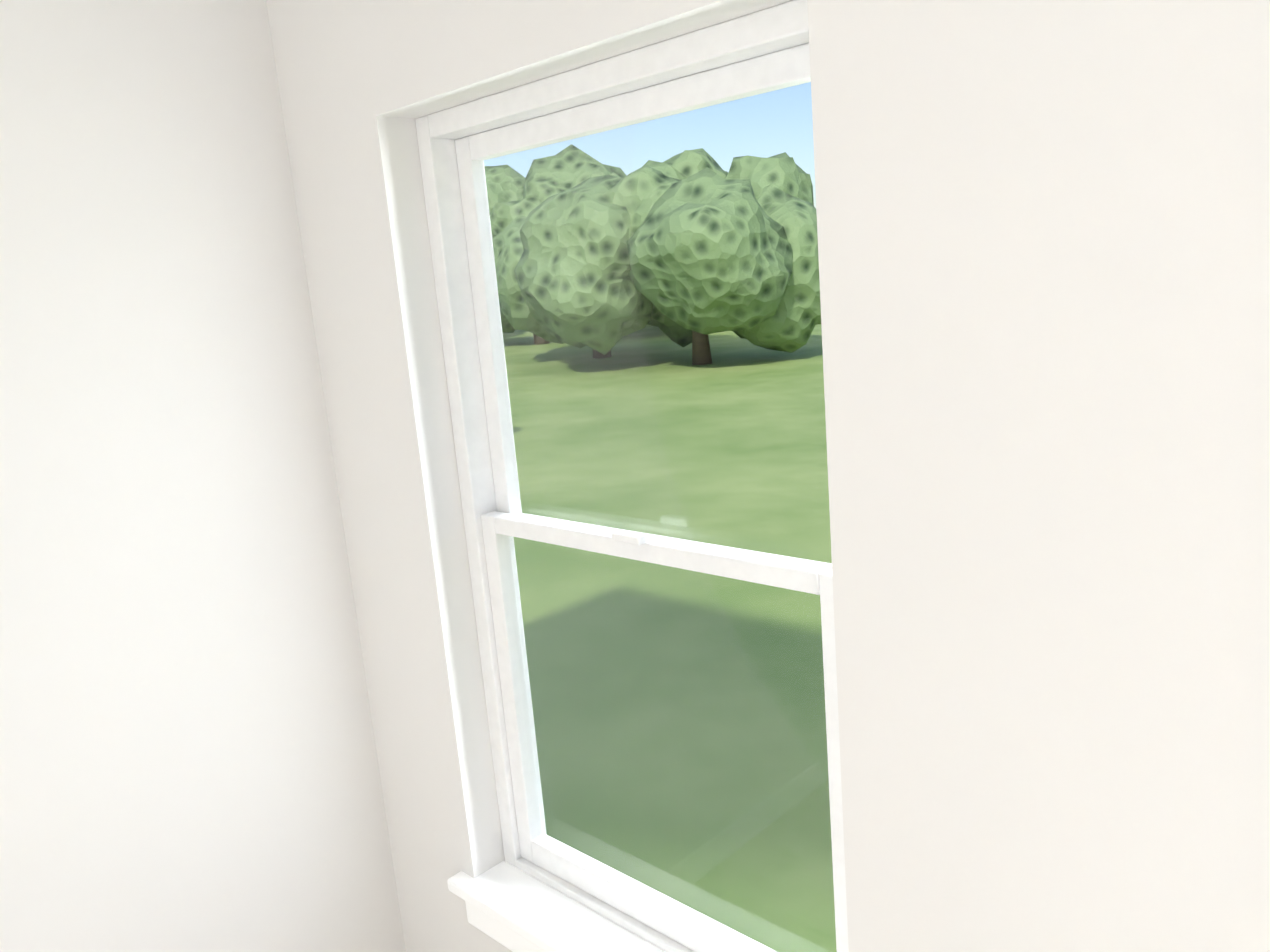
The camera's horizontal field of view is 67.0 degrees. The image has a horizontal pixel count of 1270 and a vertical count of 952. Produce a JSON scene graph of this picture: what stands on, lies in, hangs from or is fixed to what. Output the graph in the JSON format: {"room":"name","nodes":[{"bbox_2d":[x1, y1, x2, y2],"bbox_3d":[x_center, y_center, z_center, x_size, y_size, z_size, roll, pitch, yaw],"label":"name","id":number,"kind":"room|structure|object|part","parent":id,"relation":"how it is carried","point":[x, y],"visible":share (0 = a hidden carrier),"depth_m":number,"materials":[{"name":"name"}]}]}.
{"room":"room in house","nodes":[
{"label":"room in house","id":0,"kind":"room"},
{"bbox_2d":[0,0,405,951],"bbox_3d":[-1.952,0.442,0.676,0.150,2.740,4.091,6,16,43],"label":"wall","id":1,"kind":"structure","parent":0,"point":[188,756],"depth_m":1.70,"materials":[{"name":"paint"}]},
{"bbox_2d":[266,0,1269,951],"bbox_3d":[1.113,0.235,0.425,7.140,2.740,0.150,6,16,43],"label":"wall","id":2,"kind":"structure","parent":0,"point":[1043,230],"depth_m":1.00,"materials":[{"name":"paint"}]},
{"bbox_2d":[465,901,544,951],"bbox_3d":[-0.009,0.881,1.592,0.886,0.071,0.016,6,16,43],"label":"apron","id":3,"kind":"object","parent":2,"relation":"attached to","point":[502,934],"visible":0.48,"depth_m":1.82,"materials":[{"name":"paint"}]},
{"bbox_2d":[447,861,665,951],"bbox_3d":[0.007,0.828,1.602,0.936,0.026,0.112,6,16,43],"label":"window sill","id":4,"kind":"structure","parent":2,"relation":"on","point":[538,913],"depth_m":1.75,"materials":[{"name":"paint"}]},
{"bbox_2d":[415,0,848,951],"bbox_3d":[0.015,0.114,1.530,0.846,1.440,0.085,6,16,43],"label":"window","id":5,"kind":"structure","parent":2,"relation":"in","point":[442,196],"depth_m":1.63,"materials":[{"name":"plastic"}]},
{"bbox_3d":[-0.260,-0.242,1.731,0.040,0.702,0.030,6,16,43],"label":"upper window sash","id":6,"kind":"part","parent":5,"relation":"part of","materials":[{"name":"white wood"}]},
{"bbox_3d":[-0.231,0.412,1.836,0.040,0.702,0.033,6,16,43],"label":"lower window sash","id":7,"kind":"part","parent":5,"relation":"part of","materials":[{"name":"white wood"}]},
{"bbox_3d":[-0.043,-0.570,1.391,0.770,0.038,0.085,6,16,43],"label":"window frame","id":8,"kind":"part","parent":5,"relation":"part of","materials":[{"name":"white wood"}]},
{"bbox_2d":[612,530,647,544],"bbox_3d":[-0.009,0.096,1.503,0.060,0.014,0.022,6,16,43],"label":"sash lock","id":9,"kind":"object","parent":5,"relation":"attached to","point":[629,537],"visible":1,"depth_m":1.49,"materials":[{"name":"plastic"}]},
{"bbox_3d":[-0.024,-0.537,1.415,0.690,0.040,0.030,6,16,43],"label":"top of the upper window sash","id":10,"kind":"part","parent":5,"relation":"part of","materials":[{"name":"white wood"}]},
{"bbox_3d":[0.059,0.758,1.649,0.690,0.052,0.033,6,16,43],"label":"lower window sash","id":11,"kind":"part","parent":5,"relation":"part of","materials":[{"name":"white wood"}]},
{"bbox_3d":[0.004,-0.209,1.481,0.698,0.638,0.006,6,16,43],"label":"upper window glass","id":12,"kind":"part","parent":5,"relation":"part of","materials":[{"name":"clear glass"}]},
{"bbox_3d":[0.005,0.113,1.519,0.690,0.032,0.033,6,16,43],"label":"lower window sash","id":13,"kind":"part","parent":5,"relation":"part of","materials":[{"name":"white wood"}]},
{"bbox_3d":[0.031,0.435,1.583,0.698,0.634,0.006,6,16,43],"label":"lower window glass","id":14,"kind":"part","parent":5,"relation":"part of","materials":[{"name":"clear glass"}]},
{"bbox_3d":[0.031,0.114,1.546,0.690,0.032,0.030,6,16,43],"label":"upper window sash","id":15,"kind":"part","parent":5,"relation":"part of","materials":[{"name":"white wood"}]},
{"bbox_3d":[0.296,0.469,1.334,0.040,0.702,0.033,6,16,43],"label":"lower window sash","id":16,"kind":"part","parent":5,"relation":"part of","materials":[{"name":"white wood"}]},
{"label":"outside","id":17,"kind":"structure","parent":0,"visible":0},
{"bbox_2d":[503,324,836,951],"bbox_3d":[20.999,-17.175,88.837,220.000,0.200,157.145,6,16,43],"label":"ground","id":18,"kind":"structure","parent":17,"point":[802,468],"depth_m":6.75,"materials":[{"name":"green plant"}]},
{"bbox_2d":[484,165,549,344],"bbox_3d":[-5.266,-9.645,42.821,8.161,7.562,9.022,6,16,43],"label":"tree","id":19,"kind":"object","parent":18,"relation":"on","point":[506,196],"depth_m":38.88,"materials":[{"name":"green plant"}]},
{"bbox_2d":[490,144,625,357],"bbox_3d":[-1.328,-7.482,31.486,8.165,7.162,8.290,6,16,43],"label":"tree","id":20,"kind":"object","parent":18,"relation":"on","point":[513,253],"depth_m":31.47,"materials":[{"name":"green plant"}]},
{"bbox_2d":[515,148,820,364],"bbox_3d":[1.357,-5.920,25.803,8.018,5.912,7.379,6,16,43],"label":"tree","id":21,"kind":"object","parent":18,"relation":"on","point":[801,285],"depth_m":24.06,"materials":[{"name":"green plant"}]}
]}

